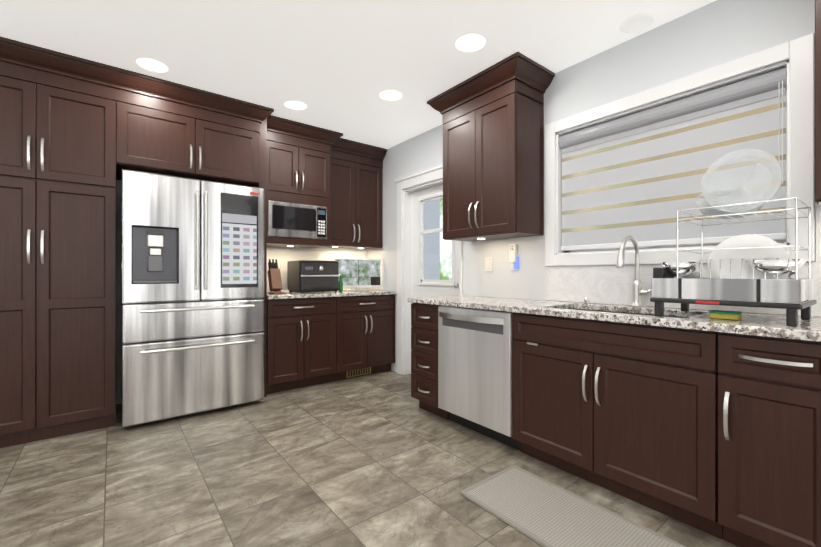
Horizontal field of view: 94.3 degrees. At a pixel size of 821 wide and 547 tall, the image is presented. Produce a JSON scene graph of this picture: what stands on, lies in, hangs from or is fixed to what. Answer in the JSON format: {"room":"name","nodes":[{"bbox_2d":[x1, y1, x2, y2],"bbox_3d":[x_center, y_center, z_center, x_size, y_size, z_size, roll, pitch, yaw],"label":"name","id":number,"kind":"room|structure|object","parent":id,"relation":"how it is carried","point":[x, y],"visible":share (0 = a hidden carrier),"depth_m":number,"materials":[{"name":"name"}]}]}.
{"room":"kitchen","nodes":[
{"label":"kitchen","id":0,"kind":"room"},
{"bbox_2d":[116,180,366,403],"bbox_3d":[-2.615,-0.170,3.268,5.450,2.570,0.150,0,0,-38],"label":"wall","id":1,"kind":"structure","parent":0,"point":[283,256],"depth_m":4.09,"materials":[{"name":"white paint"}]},
{"bbox_2d":[120,88,259,187],"bbox_3d":[-1.926,-1.070,3.312,1.007,0.540,0.628,0,0,-38],"label":"upper cabinet","id":2,"kind":"object","parent":1,"relation":"attached to","point":[161,135],"depth_m":3.03,"materials":[{"name":"brown wood"}]},
{"bbox_2d":[260,128,331,207],"bbox_3d":[-1.247,-1.027,3.940,0.690,0.625,0.478,0,0,-38],"label":"upper cabinet","id":3,"kind":"object","parent":1,"relation":"attached to","point":[293,169],"depth_m":3.72,"materials":[{"name":"brown wood"}]},
{"bbox_2d":[268,200,326,239],"bbox_3d":[-1.227,-0.518,3.914,0.591,0.335,0.427,0,0,-38],"label":"microwave","id":4,"kind":"object","parent":3,"relation":"in","point":[291,220],"visible":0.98,"depth_m":3.73,"materials":[{"name":"grey metal"}]},
{"bbox_2d":[312,148,382,248],"bbox_3d":[-0.726,-0.822,4.431,0.736,1.035,0.348,0,0,-38],"label":"upper cabinet","id":5,"kind":"object","parent":1,"relation":"attached to","point":[355,217],"depth_m":4.30,"materials":[{"name":"brown wood"}]},
{"bbox_2d":[0,0,715,148],"bbox_3d":[-0.471,-1.506,0.534,5.450,0.100,7.100,0,0,-38],"label":"ceiling","id":6,"kind":"structure","parent":0,"point":[340,66],"depth_m":2.39,"materials":[{"name":"white paint"}]},
{"bbox_2d":[136,58,167,72],"bbox_3d":[-1.805,-1.453,2.665,0.190,0.004,0.190,0,0,-38],"label":"recessed light","id":7,"kind":"object","parent":6,"relation":"in","point":[152,65],"visible":1,"depth_m":2.66,"materials":[{"name":"white"}]},
{"bbox_2d":[284,101,306,109],"bbox_3d":[-0.995,-1.453,3.300,0.190,0.004,0.190,0,0,-38],"label":"recessed light","id":8,"kind":"object","parent":6,"relation":"in","point":[295,105],"visible":1,"depth_m":3.29,"materials":[{"name":"white"}]},
{"bbox_2d":[379,90,401,100],"bbox_3d":[-0.162,-1.453,3.114,0.190,0.004,0.190,0,0,-38],"label":"recessed light","id":9,"kind":"object","parent":6,"relation":"in","point":[390,95],"visible":1,"depth_m":3.10,"materials":[{"name":"white"}]},
{"bbox_2d":[455,34,485,51],"bbox_3d":[0.379,-1.453,2.407,0.190,0.004,0.190,0,0,-38],"label":"recessed light","id":10,"kind":"object","parent":6,"relation":"in","point":[470,42],"visible":1,"depth_m":2.40,"materials":[{"name":"white"}]},
{"bbox_2d":[619,13,654,32],"bbox_3d":[1.317,-1.452,2.215,0.180,0.006,0.180,0,0,-38],"label":"ceiling speaker","id":11,"kind":"object","parent":6,"relation":"attached to","point":[637,22],"visible":1,"depth_m":2.21,"materials":[{"name":"white plastic"}]},
{"bbox_2d":[0,370,737,546],"bbox_3d":[-0.471,1.165,0.533,5.450,0.100,7.100,0,0,-38],"label":"floor","id":12,"kind":"structure","parent":0,"point":[381,459],"depth_m":2.05,"materials":[{"name":"tile"}]},
{"bbox_2d":[0,56,119,447],"bbox_3d":[-2.649,-0.112,2.745,0.830,2.455,0.628,0,0,-38],"label":"tall cabinet","id":13,"kind":"object","parent":12,"relation":"on","point":[78,135],"depth_m":2.57,"materials":[{"name":"brown wood"}]},
{"bbox_2d":[121,169,263,426],"bbox_3d":[-1.843,0.183,3.227,0.977,1.825,0.808,0,0,-38],"label":"refrigerator","id":14,"kind":"object","parent":12,"relation":"on","point":[192,294],"visible":1,"depth_m":2.91,"materials":[{"name":"grey metal"}]},
{"bbox_2d":[267,296,342,393],"bbox_3d":[-1.184,0.676,3.906,0.749,0.880,0.609,0,0,-38],"label":"base cabinet","id":15,"kind":"object","parent":12,"relation":"on","point":[315,341],"depth_m":3.65,"materials":[{"name":"brown wood"}]},
{"bbox_2d":[267,289,396,298],"bbox_3d":[-0.908,0.216,4.103,1.426,0.035,0.638,0,0,-38],"label":"countertop","id":16,"kind":"structure","parent":15,"relation":"on","point":[291,295],"depth_m":3.84,"materials":[{"name":"stone"}]},
{"bbox_2d":[267,259,285,293],"bbox_3d":[-1.337,0.026,3.785,0.110,0.342,0.246,0,0,-38],"label":"knife block","id":17,"kind":"object","parent":16,"relation":"on","point":[274,279],"visible":1,"depth_m":3.78,"materials":[{"name":"brown wood"}]},
{"bbox_2d":[277,287,288,292],"bbox_3d":[-1.322,0.170,3.945,0.080,0.055,0.120,0,0,-38],"label":"boxes","id":18,"kind":"object","parent":16,"relation":"on","point":[285,289],"visible":0.58,"depth_m":3.91,"materials":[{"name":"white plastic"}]},
{"bbox_2d":[287,260,339,292],"bbox_3d":[-1.031,0.031,4.051,0.430,0.334,0.392,0,0,-38],"label":"air fryer oven","id":19,"kind":"object","parent":16,"relation":"on","point":[311,275],"visible":0.96,"depth_m":3.90,"materials":[{"name":"black plastic"}]},
{"bbox_2d":[338,276,342,291],"bbox_3d":[-0.756,0.113,4.122,0.048,0.170,0.048,0,0,-38],"label":"bottle","id":20,"kind":"object","parent":16,"relation":"on","point":[340,285],"visible":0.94,"depth_m":4.10,"materials":[{"name":"green glass"}]},
{"bbox_2d":[334,259,380,290],"bbox_3d":[-0.606,0.015,4.392,0.551,0.365,0.177,0,0,-38],"label":"monitor","id":21,"kind":"object","parent":16,"relation":"on","point":[357,274],"visible":0.92,"depth_m":4.39,"materials":[{"name":"silver metal"}]},
{"bbox_2d":[343,294,394,378],"bbox_3d":[-0.670,0.676,4.309,0.798,0.880,0.609,0,0,-38],"label":"base cabinet","id":22,"kind":"object","parent":12,"relation":"on","point":[368,320],"depth_m":4.10,"materials":[{"name":"brown wood"}]},
{"bbox_2d":[411,303,464,421],"bbox_3d":[0.345,0.675,3.168,0.608,0.880,0.340,0,0,-38],"label":"base cabinet","id":23,"kind":"object","parent":12,"relation":"on","point":[424,317],"depth_m":2.98,"materials":[{"name":"brown wood"}]},
{"bbox_2d":[438,306,513,436],"bbox_3d":[0.606,0.626,2.737,0.635,0.769,0.652,0,0,-38],"label":"dishwasher","id":24,"kind":"object","parent":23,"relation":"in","point":[475,365],"visible":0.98,"depth_m":2.53,"materials":[{"name":"grey metal"}]},
{"bbox_2d":[460,465,685,546],"bbox_3d":[0.839,1.107,1.528,0.440,0.013,1.350,0,0,-38],"label":"kitchen mat","id":25,"kind":"object","parent":12,"relation":"on","point":[540,511],"visible":0.96,"depth_m":1.74,"materials":[{"name":"fabric"}]},
{"bbox_2d":[691,329,810,546],"bbox_3d":[1.580,0.675,1.593,0.608,0.880,0.464,0,0,-38],"label":"base cabinet","id":26,"kind":"object","parent":12,"relation":"on","point":[717,434],"depth_m":1.46,"materials":[{"name":"brown wood"}]},
{"bbox_2d":[811,341,820,546],"bbox_3d":[1.877,0.675,1.215,0.608,0.880,0.744,0,0,-38],"label":"base cabinet","id":27,"kind":"object","parent":12,"relation":"on","point":[815,346],"depth_m":1.32,"materials":[{"name":"brown wood"}]},
{"bbox_2d":[408,295,820,341],"bbox_3d":[1.381,0.320,1.823,0.638,0.245,3.745,0,0,-38],"label":"countertop","id":28,"kind":"structure","parent":27,"relation":"on","point":[765,325],"depth_m":1.88,"materials":[{"name":"stone"}]},
{"bbox_2d":[584,235,650,306],"bbox_3d":[1.203,-0.011,2.274,0.280,0.417,0.439,0,0,-38],"label":"faucet","id":29,"kind":"object","parent":28,"relation":"on","point":[638,292],"visible":0.94,"depth_m":2.24,"materials":[{"name":"silver metal"}]},
{"bbox_2d":[709,310,741,319],"bbox_3d":[1.375,0.181,1.663,0.070,0.032,0.100,0,0,-38],"label":"sponge","id":30,"kind":"object","parent":28,"relation":"on","point":[729,315],"visible":0.98,"depth_m":1.64,"materials":[{"name":"yellow"}]},
{"bbox_2d":[650,149,816,326],"bbox_3d":[1.427,-0.157,1.707,0.413,0.707,0.505,0,0,-38],"label":"dish rack","id":31,"kind":"object","parent":28,"relation":"on","point":[750,270],"visible":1,"depth_m":1.59,"materials":[{"name":"silver metal"}]},
{"bbox_2d":[367,0,820,371],"bbox_3d":[1.614,-0.170,2.168,0.150,2.570,6.800,0,0,-38],"label":"wall","id":32,"kind":"structure","parent":0,"point":[712,34],"depth_m":2.49,"materials":[{"name":"white paint"}]},
{"bbox_2d":[395,165,462,374],"bbox_3d":[0.216,0.036,3.923,0.183,2.160,1.027,0,0,-38],"label":"door frame","id":33,"kind":"structure","parent":32,"relation":"attached to","point":[423,178],"depth_m":4.20,"materials":[{"name":"white wood"}]},
{"bbox_2d":[411,184,458,303],"bbox_3d":[0.247,0.101,3.904,0.110,2.005,0.834,0,0,-38],"label":"entry door","id":34,"kind":"structure","parent":32,"relation":"in","point":[421,286],"depth_m":4.07,"materials":[{"name":"white"}]},
{"bbox_2d":[485,258,491,271],"bbox_3d":[0.666,-0.075,3.248,0.010,0.120,0.080,0,0,-38],"label":"switch plate","id":35,"kind":"object","parent":32,"relation":"attached to","point":[488,261],"depth_m":3.24,"materials":[{"name":"white plastic"}]},
{"bbox_2d":[427,52,554,241],"bbox_3d":[0.593,-0.865,2.988,0.441,1.175,0.916,0,0,-38],"label":"upper cabinet","id":36,"kind":"object","parent":32,"relation":"attached to","point":[493,148],"visible":1,"depth_m":2.80,"materials":[{"name":"brown wood"}]},
{"bbox_2d":[509,244,518,269],"bbox_3d":[0.831,-0.131,3.008,0.045,0.199,0.085,0,0,-38],"label":"switch plate","id":37,"kind":"object","parent":32,"relation":"attached to","point":[513,256],"depth_m":3.01,"materials":[{"name":"white plastic"}]},
{"bbox_2d":[545,33,814,265],"bbox_3d":[1.475,-0.575,2.320,0.162,1.040,1.370,0,0,-38],"label":"window","id":38,"kind":"structure","parent":32,"relation":"in","point":[799,53],"depth_m":2.01,"materials":[{"name":"white wood"}]},
{"bbox_2d":[559,67,786,250],"bbox_3d":[1.464,-0.584,2.311,0.080,0.838,1.178,0,0,-38],"label":"window blind","id":39,"kind":"object","parent":38,"relation":"attached to","point":[638,176],"visible":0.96,"depth_m":2.22,"materials":[{"name":"grey fabric"}]},
{"bbox_2d":[544,212,820,316],"bbox_3d":[1.891,-0.042,1.686,0.007,0.476,2.900,0,0,-38],"label":"backsplash","id":40,"kind":"structure","parent":32,"relation":"attached to","point":[605,284],"depth_m":2.42,"materials":[{"name":"stone"}]},
{"bbox_2d":[815,0,820,206],"bbox_3d":[1.982,-0.813,1.293,0.348,1.055,0.810,0,0,-38],"label":"upper cabinet","id":41,"kind":"object","parent":32,"relation":"attached to","point":[818,102],"visible":1,"depth_m":1.49,"materials":[{"name":"brown wood"}]},
{"label":"outside","id":42,"kind":"structure","parent":0,"visible":0},
{"bbox_2d":[440,198,451,279],"bbox_3d":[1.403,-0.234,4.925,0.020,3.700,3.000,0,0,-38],"label":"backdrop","id":43,"kind":"structure","parent":42,"point":[445,269],"depth_m":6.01,"materials":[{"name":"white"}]}
]}

